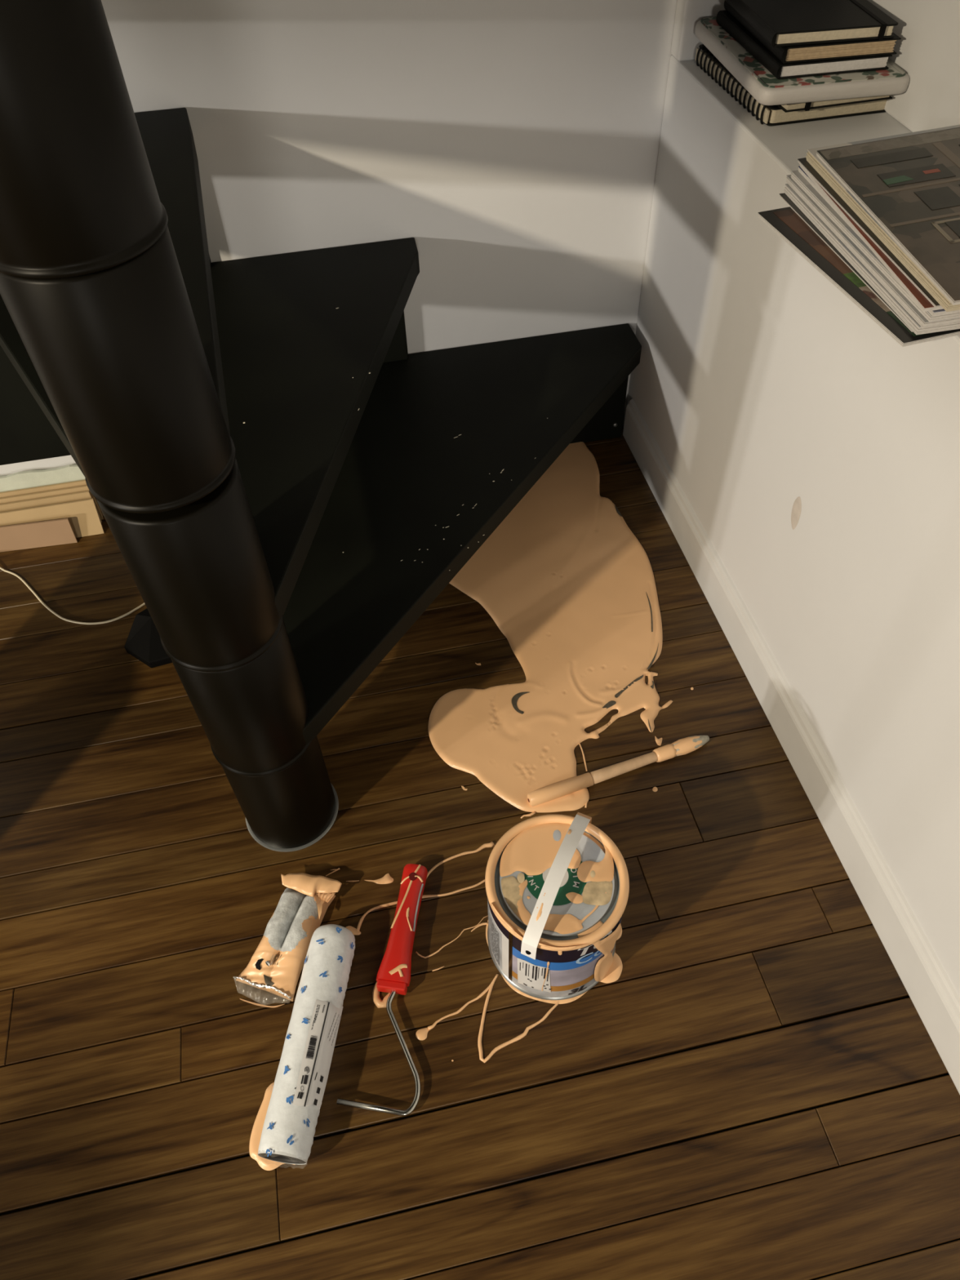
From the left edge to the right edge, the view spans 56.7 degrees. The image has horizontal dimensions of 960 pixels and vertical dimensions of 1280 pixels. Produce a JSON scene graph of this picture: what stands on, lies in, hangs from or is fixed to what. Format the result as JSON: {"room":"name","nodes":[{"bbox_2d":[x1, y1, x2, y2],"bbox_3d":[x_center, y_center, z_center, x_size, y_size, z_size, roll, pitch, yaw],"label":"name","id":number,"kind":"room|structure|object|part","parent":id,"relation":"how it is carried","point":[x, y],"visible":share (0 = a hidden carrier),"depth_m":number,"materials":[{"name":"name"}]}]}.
{"room":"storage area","nodes":[
{"label":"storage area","id":0,"kind":"room"},
{"bbox_2d":[0,0,677,475],"bbox_3d":[-3.238,-0.691,0.482,7.850,2.613,0.120,-10,51,-7],"label":"wall","id":1,"kind":"structure","parent":0,"point":[516,143],"depth_m":1.35,"materials":[{"name":"paint"}]},
{"bbox_2d":[0,426,959,1279],"bbox_3d":[-2.786,2.279,-0.279,7.520,0.050,5.520,-10,51,-7],"label":"floor","id":2,"kind":"structure","parent":0,"point":[758,1091],"depth_m":1.11,"materials":[{"name":"brown wood"}]},
{"bbox_2d":[0,518,77,551],"bbox_3d":[-1.014,-0.168,1.630,0.523,0.049,0.014,-8,51,-5],"label":"cardboard sheet","id":3,"kind":"object","parent":2,"relation":"on","point":[58,531],"visible":1,"depth_m":1.65,"materials":[{"name":"brown cardboard"}]},
{"bbox_2d":[0,464,85,492],"bbox_3d":[-0.997,-0.240,1.646,0.545,0.115,0.012,-10,51,-7],"label":"sheet","id":4,"kind":"object","parent":2,"relation":"on","point":[70,473],"visible":0.39,"depth_m":1.64,"materials":[{"name":"white paper"}]},
{"bbox_2d":[0,490,102,522],"bbox_3d":[-1.000,-0.201,1.644,0.564,0.070,0.011,-10,51,-7],"label":"cardboard sheet","id":5,"kind":"object","parent":2,"relation":"on","point":[82,495],"visible":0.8,"depth_m":1.65,"materials":[{"name":"brown cardboard"}]},
{"bbox_2d":[0,484,102,519],"bbox_3d":[-1.001,-0.210,1.647,0.566,0.076,0.011,-10,51,-7],"label":"cardboard sheet","id":6,"kind":"object","parent":2,"relation":"on","point":[82,488],"visible":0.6,"depth_m":1.65,"materials":[{"name":"brown cardboard"}]},
{"bbox_2d":[0,480,103,515],"bbox_3d":[-1.002,-0.219,1.651,0.568,0.082,0.011,-10,51,-7],"label":"cardboard sheet","id":7,"kind":"object","parent":2,"relation":"on","point":[82,482],"visible":0.2,"depth_m":1.65,"materials":[{"name":"brown cardboard"}]},
{"bbox_2d":[0,498,104,537],"bbox_3d":[-0.992,-0.182,1.632,0.570,0.063,0.027,-10,51,-7],"label":"cardboard sheet","id":8,"kind":"object","parent":2,"relation":"on","point":[83,517],"visible":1,"depth_m":1.65,"materials":[{"name":"brown cardboard"}]},
{"bbox_2d":[0,566,145,624],"bbox_3d":[-0.768,-0.082,1.574,0.407,0.016,0.086,12,52,11],"label":"power cord","id":9,"kind":"object","parent":2,"relation":"on","point":[1,568],"visible":0.94,"depth_m":1.55,"materials":[{"name":"white plastic"}]},
{"bbox_2d":[124,608,172,667],"bbox_3d":[-0.541,-0.002,1.479,0.088,0.049,0.075,28,56,22],"label":"block","id":10,"kind":"object","parent":2,"relation":"on","point":[143,642],"visible":0.69,"depth_m":1.47,"materials":[{"name":"plastic"}]},
{"bbox_2d":[248,1082,295,1170],"bbox_3d":[-0.238,0.562,1.033,0.062,0.004,0.092,-10,51,-7],"label":"paint spill","id":11,"kind":"object","parent":2,"relation":"on","point":[266,1164],"visible":0.34,"depth_m":1.02,"materials":[{"name":"beige paint"}]},
{"bbox_2d":[233,872,342,1007],"bbox_3d":[-0.253,0.386,1.160,0.084,0.032,0.176,14,52,13],"label":"packet","id":12,"kind":"object","parent":2,"relation":"on","point":[276,966],"visible":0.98,"depth_m":1.15,"materials":[{"name":"paint"}]},
{"bbox_2d":[257,924,355,1164],"bbox_3d":[-0.203,0.476,1.066,0.061,0.060,0.267,5,51,6],"label":"roller sleeve","id":13,"kind":"object","parent":2,"relation":"on","point":[291,1121],"visible":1,"depth_m":1.04,"materials":[{"name":"white fabric"}]},
{"bbox_2d":[294,1001,339,1106],"bbox_3d":[-0.189,0.483,1.038,0.025,0.027,0.114,6,51,7],"label":"print","id":14,"kind":"object","parent":13,"relation":"on","point":[317,1024],"depth_m":1.04,"materials":[{"name":"black"}]},
{"bbox_2d":[0,0,641,852],"bbox_3d":[-0.405,-0.394,0.318,1.721,2.332,1.744,-10,51,-7],"label":"spiral staircase","id":15,"kind":"structure","parent":2,"relation":"on","point":[140,358],"depth_m":1.07,"materials":[{"name":"metal"}]},
{"bbox_2d":[243,307,547,570],"bbox_3d":[-0.134,-0.274,1.276,0.310,0.212,0.587,19,54,17],"label":"paint spatter","id":16,"kind":"object","parent":15,"relation":"on","point":[336,308],"visible":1,"depth_m":1.32,"materials":[{"name":"paint"}]},
{"bbox_2d":[346,925,360,934],"bbox_3d":[-0.169,0.385,1.178,0.024,0.002,0.010,20,54,18],"label":"paint spill","id":17,"kind":"object","parent":2,"relation":"on","point":[354,931],"visible":0.72,"depth_m":1.18,"materials":[{"name":"beige paint"}]},
{"bbox_2d":[356,901,397,931],"bbox_3d":[-0.137,0.364,1.194,0.076,0.002,0.018,-29,55,-20],"label":"paint drizzle","id":18,"kind":"object","parent":2,"relation":"on","point":[390,904],"visible":0.88,"depth_m":1.20,"materials":[{"name":"beige paint"}]},
{"bbox_2d":[364,873,393,884],"bbox_3d":[-0.139,0.330,1.223,0.040,0.002,0.015,-10,51,-7],"label":"paint splatter","id":19,"kind":"object","parent":2,"relation":"on","point":[386,879],"visible":1,"depth_m":1.22,"materials":[{"name":"beige paint"}]},
{"bbox_2d":[372,981,390,1008],"bbox_3d":[-0.125,0.447,1.124,0.029,0.005,0.033,22,54,19],"label":"paint drizzle","id":20,"kind":"object","parent":2,"relation":"on","point":[377,1000],"visible":0.77,"depth_m":1.12,"materials":[{"name":"beige paint"}]},
{"bbox_2d":[336,863,427,1115],"bbox_3d":[-0.090,0.430,1.119,0.093,0.031,0.303,9,51,9],"label":"paint roller","id":21,"kind":"object","parent":2,"relation":"on","point":[393,975],"visible":1,"depth_m":1.13,"materials":[{"name":"red plastic"}]},
{"bbox_3d":[-0.128,0.496,1.071,0.099,0.010,0.151,-10,51,-7],"label":"rod","id":22,"kind":"part","parent":21,"relation":"part of","materials":[{"name":"metal"}]},
{"bbox_2d":[415,1027,428,1039],"bbox_3d":[-0.069,0.484,1.093,0.020,0.002,0.014,-10,51,-7],"label":"paint drip","id":23,"kind":"object","parent":2,"relation":"on","point":[421,1034],"visible":1,"depth_m":1.09,"materials":[{"name":"beige paint"}]},
{"bbox_2d":[415,915,488,958],"bbox_3d":[-0.033,0.391,1.169,0.108,0.001,0.015,-22,53,-16],"label":"paint drizzle","id":24,"kind":"object","parent":2,"relation":"on","point":[440,948],"visible":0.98,"depth_m":1.16,"materials":[{"name":"beige paint"}]},
{"bbox_2d":[422,879,484,898],"bbox_3d":[-0.040,0.341,1.211,0.107,0.002,0.010,-12,51,-8],"label":"paint drizzle","id":25,"kind":"object","parent":2,"relation":"on","point":[482,881],"visible":0.79,"depth_m":1.21,"materials":[{"name":"beige paint"}]},
{"bbox_2d":[426,841,494,879],"bbox_3d":[-0.034,0.306,1.238,0.117,0.004,0.018,-25,54,-18],"label":"paint drizzle","id":26,"kind":"object","parent":2,"relation":"on","point":[491,844],"visible":0.89,"depth_m":1.24,"materials":[{"name":"beige paint"}]},
{"bbox_2d":[427,973,498,1031],"bbox_3d":[-0.018,0.455,1.115,0.110,0.003,0.012,-30,56,-22],"label":"paint drizzle","id":27,"kind":"object","parent":2,"relation":"on","point":[487,988],"visible":1,"depth_m":1.11,"materials":[{"name":"beige paint"}]},
{"bbox_2d":[471,922,488,931],"bbox_3d":[-0.001,0.379,1.179,0.027,0.002,0.006,-18,52,-13],"label":"paint drizzle","id":28,"kind":"object","parent":2,"relation":"on","point":[482,923],"visible":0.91,"depth_m":1.18,"materials":[{"name":"beige paint"}]},
{"bbox_2d":[477,978,559,1062],"bbox_3d":[0.044,0.476,1.096,0.092,0.003,0.104,13,52,13],"label":"paint drizzle","id":29,"kind":"object","parent":2,"relation":"on","point":[524,1033],"visible":1,"depth_m":1.09,"materials":[{"name":"beige paint"}]},
{"bbox_2d":[520,811,535,818],"bbox_3d":[0.069,0.252,1.281,0.024,0.002,0.005,-16,52,-11],"label":"paint drizzle","id":30,"kind":"object","parent":2,"relation":"on","point":[534,812],"visible":1,"depth_m":1.28,"materials":[{"name":"beige paint"}]},
{"bbox_2d":[427,441,672,812],"bbox_3d":[0.119,-0.086,1.556,0.384,0.007,0.864,0,50,2],"label":"puddle","id":31,"kind":"object","parent":2,"relation":"on","point":[571,588],"visible":0.9,"depth_m":1.49,"materials":[{"name":"beige paint"}]},
{"bbox_2d":[485,920,615,1004],"bbox_3d":[0.096,0.389,1.167,0.172,0.002,0.171,-10,51,-7],"label":"paint spill","id":32,"kind":"object","parent":2,"relation":"on","point":[569,1000],"visible":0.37,"depth_m":1.12,"materials":[{"name":"beige paint"}]},
{"bbox_2d":[484,812,629,999],"bbox_3d":[0.092,0.354,1.128,0.171,0.301,0.171,-22,53,-16],"label":"paint can","id":33,"kind":"object","parent":2,"relation":"on","point":[557,886],"visible":0.88,"depth_m":1.04,"materials":[{"name":"metal"}]},
{"bbox_2d":[487,905,499,964],"bbox_3d":[0.015,0.356,1.109,0.007,0.107,0.066,-8,51,-5],"label":"print","id":34,"kind":"object","parent":33,"relation":"on","point":[493,931],"depth_m":1.10,"materials":[{"name":"grey paper"}]},
{"bbox_2d":[520,962,551,990],"bbox_3d":[0.067,0.404,1.066,0.041,0.079,0.003,13,52,12],"label":"print","id":35,"kind":"object","parent":33,"relation":"on","point":[533,975],"depth_m":1.06,"materials":[{"name":"black"}]},
{"bbox_3d":[0.090,0.280,1.039,0.134,0.003,0.134,18,53,16],"label":"lid","id":36,"kind":"part","parent":33,"relation":"part of","materials":[{"name":"beige paint"}]},
{"bbox_2d":[578,742,587,771],"bbox_3d":[0.156,0.176,1.342,0.004,0.002,0.051,-7,51,-4],"label":"paint drizzle","id":37,"kind":"object","parent":2,"relation":"on","point":[584,757],"visible":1,"depth_m":1.34,"materials":[{"name":"beige paint"}]},
{"bbox_2d":[600,952,622,983],"bbox_3d":[0.168,0.421,1.138,0.027,0.003,0.045,27,56,22],"label":"paint spill","id":38,"kind":"object","parent":2,"relation":"on","point":[614,973],"visible":0.63,"depth_m":1.14,"materials":[{"name":"beige paint"}]},
{"bbox_2d":[527,735,709,806],"bbox_3d":[0.209,0.190,1.315,0.297,0.025,0.024,-17,52,-12],"label":"brush","id":39,"kind":"object","parent":2,"relation":"on","point":[686,745],"visible":1,"depth_m":1.31,"materials":[{"name":"brown wood"}]},
{"bbox_3d":[0.217,0.187,1.317,0.117,0.018,0.018,-17,52,-12],"label":"handle","id":40,"kind":"part","parent":39,"relation":"part of","materials":[{"name":"brown wood"}]},
{"bbox_2d":[616,927,622,940],"bbox_3d":[0.181,0.383,1.169,0.012,0.003,0.027,15,52,14],"label":"paint spill","id":41,"kind":"object","parent":2,"relation":"on","point":[620,933],"visible":0.25,"depth_m":1.17,"materials":[{"name":"beige paint"}]},
{"bbox_2d":[652,786,657,791],"bbox_3d":[0.257,0.218,1.304,0.008,0.001,0.008,-10,51,-7],"label":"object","id":42,"kind":"object","parent":2,"relation":"on","point":[655,788],"visible":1,"depth_m":1.30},
{"bbox_2d":[654,736,662,746],"bbox_3d":[0.272,0.153,1.357,0.012,0.002,0.015,13,52,12],"label":"paint splatter","id":43,"kind":"object","parent":2,"relation":"on","point":[659,741],"visible":1,"depth_m":1.36,"materials":[{"name":"beige paint"}]},
{"bbox_2d":[626,0,959,997],"bbox_3d":[1.014,0.762,-0.847,0.351,2.613,5.500,-10,51,-7],"label":"wall","id":44,"kind":"structure","parent":0,"point":[816,452],"depth_m":1.13,"materials":[{"name":"paint"}]},
{"bbox_2d":[694,44,887,126],"bbox_3d":[0.426,-0.781,1.235,0.183,0.028,0.253,-10,51,-7],"label":"spiral notebook","id":45,"kind":"object","parent":44,"relation":"on","point":[771,115],"visible":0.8,"depth_m":1.17,"materials":[{"name":"beige paper"}]},
{"bbox_2d":[777,94,892,112],"bbox_3d":[0.428,-0.775,1.207,0.158,0.012,0.250,-10,51,-7],"label":"notebook","id":46,"kind":"object","parent":45,"relation":"on","point":[806,106],"visible":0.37,"depth_m":1.13,"materials":[{"name":"black paper"}]},
{"bbox_2d":[694,16,910,105],"bbox_3d":[0.425,-0.789,1.197,0.198,0.021,0.280,-8,51,-5],"label":"planner","id":47,"kind":"object","parent":46,"relation":"on","point":[761,83],"visible":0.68,"depth_m":1.11,"materials":[{"name":"white paper"}]},
{"bbox_2d":[715,9,892,79],"bbox_3d":[0.424,-0.799,1.182,0.158,0.016,0.225,-10,51,-7],"label":"notebook","id":48,"kind":"object","parent":47,"relation":"on","point":[724,19],"visible":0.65,"depth_m":1.12,"materials":[{"name":"paper"}]},
{"bbox_2d":[724,0,901,63],"bbox_3d":[0.430,-0.810,1.169,0.152,0.017,0.216,-8,51,-5],"label":"notebook","id":49,"kind":"object","parent":48,"relation":"on","point":[853,49],"visible":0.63,"depth_m":1.10,"materials":[{"name":"paper"}]},
{"bbox_2d":[724,0,897,47],"bbox_3d":[0.419,-0.824,1.158,0.159,0.017,0.225,-7,51,-4],"label":"notebook","id":50,"kind":"object","parent":49,"relation":"on","point":[781,23],"visible":1,"depth_m":1.10,"materials":[{"name":"black plastic"}]},
{"bbox_2d":[622,399,959,1094],"bbox_3d":[0.859,1.564,0.116,0.012,0.088,5.370,-10,51,-7],"label":"baseboard","id":51,"kind":"structure","parent":44,"relation":"attached to","point":[931,992],"depth_m":1.25,"materials":[{"name":"paint"}]},
{"bbox_2d":[757,206,959,346],"bbox_3d":[0.450,-0.400,0.929,0.205,0.005,0.277,-14,51,-10],"label":"magazine","id":52,"kind":"object","parent":44,"relation":"on","point":[784,222],"visible":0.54,"depth_m":0.91,"materials":[{"name":"paper"}]},
{"bbox_2d":[773,208,853,274],"bbox_3d":[0.436,-0.447,0.965,0.185,0.001,0.144,-14,51,-10],"label":"picture","id":53,"kind":"object","parent":52,"relation":"on","point":[788,224],"depth_m":0.95},
{"bbox_2d":[779,193,913,332],"bbox_3d":[0.488,-0.420,0.938,0.236,0.003,0.294,-10,51,-7],"label":"magazine","id":54,"kind":"object","parent":52,"relation":"on","point":[783,196],"visible":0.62,"depth_m":0.94,"materials":[{"name":"white paper"}]},
{"bbox_2d":[783,183,959,334],"bbox_3d":[0.491,-0.420,0.929,0.241,0.011,0.310,-10,51,-7],"label":"magazine","id":55,"kind":"object","parent":54,"relation":"on","point":[788,191],"visible":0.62,"depth_m":0.89,"materials":[{"name":"white paper"}]},
{"bbox_2d":[786,174,959,328],"bbox_3d":[0.492,-0.426,0.922,0.243,0.011,0.321,-10,51,-7],"label":"magazine","id":56,"kind":"object","parent":55,"relation":"on","point":[883,280],"visible":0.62,"depth_m":0.88,"materials":[{"name":"white paper"}]},
{"bbox_2d":[791,169,959,322],"bbox_3d":[0.494,-0.428,0.913,0.241,0.014,0.315,-10,51,-7],"label":"magazine","id":57,"kind":"object","parent":56,"relation":"on","point":[796,175],"visible":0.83,"depth_m":0.90,"materials":[{"name":"white paper"}]},
{"bbox_2d":[798,165,959,316],"bbox_3d":[0.497,-0.429,0.905,0.235,0.014,0.311,-8,51,-5],"label":"magazine","id":58,"kind":"object","parent":57,"relation":"on","point":[940,312],"visible":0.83,"depth_m":0.93,"materials":[{"name":"white paper"}]},
{"bbox_2d":[800,164,943,311],"bbox_3d":[0.493,-0.430,0.897,0.235,0.016,0.309,-7,51,-4],"label":"magazine","id":59,"kind":"object","parent":58,"relation":"on","point":[922,301],"visible":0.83,"depth_m":0.85,"materials":[{"name":"white paper"}]},
{"bbox_2d":[797,157,941,307],"bbox_3d":[0.494,-0.436,0.895,0.235,0.016,0.313,-8,51,-5],"label":"magazine","id":60,"kind":"object","parent":59,"relation":"on","point":[803,162],"visible":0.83,"depth_m":0.89,"materials":[{"name":"paper"}]},
{"bbox_2d":[805,124,959,311],"bbox_3d":[0.500,-0.433,0.882,0.235,0.026,0.322,-8,51,-5],"label":"magazine","id":61,"kind":"object","parent":60,"relation":"on","point":[811,157],"visible":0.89,"depth_m":0.89,"materials":[{"name":"beige paper"}]},
{"bbox_2d":[816,127,959,305],"bbox_3d":[0.502,-0.428,0.866,0.235,0.022,0.312,-7,51,-4],"label":"magazine","id":62,"kind":"object","parent":61,"relation":"on","point":[909,185],"visible":1,"depth_m":0.89,"materials":[{"name":"paper"}]},
{"bbox_2d":[820,128,959,159],"bbox_3d":[0.481,-0.538,0.954,0.229,0.018,0.022,-7,51,-4],"label":"picture","id":63,"kind":"object","parent":62,"relation":"on","point":[897,148],"depth_m":0.95},
{"bbox_3d":[0.432,-0.506,0.934,0.080,0.007,0.020,-7,51,-4],"label":"printed panel","id":64,"kind":"part","parent":62,"relation":"part of","materials":[{"name":"grey paper"}]},
{"bbox_3d":[0.424,-0.467,0.903,0.029,0.003,0.012,-10,51,-7],"label":"printed panel","id":65,"kind":"part","parent":62,"relation":"part of","materials":[{"name":"green paper"}]},
{"bbox_3d":[0.444,-0.473,0.906,0.070,0.006,0.034,-10,51,-7],"label":"printed panel","id":66,"kind":"part","parent":62,"relation":"part of","materials":[{"name":"paper"}]},
{"bbox_3d":[0.461,-0.478,0.907,0.016,0.002,0.007,-7,51,-4],"label":"printed panel","id":67,"kind":"part","parent":62,"relation":"part of","materials":[{"name":"red paper"}]},
{"bbox_3d":[0.451,-0.433,0.873,0.037,0.003,0.042,-10,51,-7],"label":"printed panel","id":68,"kind":"part","parent":62,"relation":"part of","materials":[{"name":"grey paper"}]},
{"bbox_3d":[0.433,-0.382,0.833,0.003,0.001,0.040,-7,51,-4],"label":"printed frame","id":69,"kind":"part","parent":62,"relation":"part of","materials":[{"name":"grey paper"}]},
{"bbox_3d":[0.448,-0.399,0.845,0.039,0.004,0.003,-7,51,-4],"label":"printed frame","id":70,"kind":"part","parent":62,"relation":"part of","materials":[{"name":"beige paper"}]},
{"bbox_3d":[0.453,-0.387,0.835,0.021,0.002,0.031,-7,51,-4],"label":"printed panel","id":71,"kind":"part","parent":62,"relation":"part of","materials":[{"name":"grey paper"}]},
{"bbox_3d":[0.453,-0.371,0.821,0.039,0.004,0.003,-7,51,-4],"label":"printed frame","id":72,"kind":"part","parent":62,"relation":"part of","materials":[{"name":"beige paper"}]},
{"bbox_2d":[844,271,866,287],"bbox_3d":[0.462,-0.384,0.912,0.185,0.001,0.028,-14,51,-10],"label":"picture","id":73,"kind":"object","parent":52,"relation":"on","point":[851,279],"depth_m":0.90},
{"bbox_2d":[858,285,890,311],"bbox_3d":[0.473,-0.356,0.889,0.185,0.001,0.048,-14,51,-10],"label":"picture","id":74,"kind":"object","parent":52,"relation":"on","point":[868,301],"depth_m":0.87},
{"bbox_2d":[886,311,928,336],"bbox_3d":[0.487,-0.322,0.860,0.185,0.001,0.045,-14,51,-10],"label":"picture","id":75,"kind":"object","parent":52,"relation":"on","point":[896,327],"depth_m":0.84}
]}

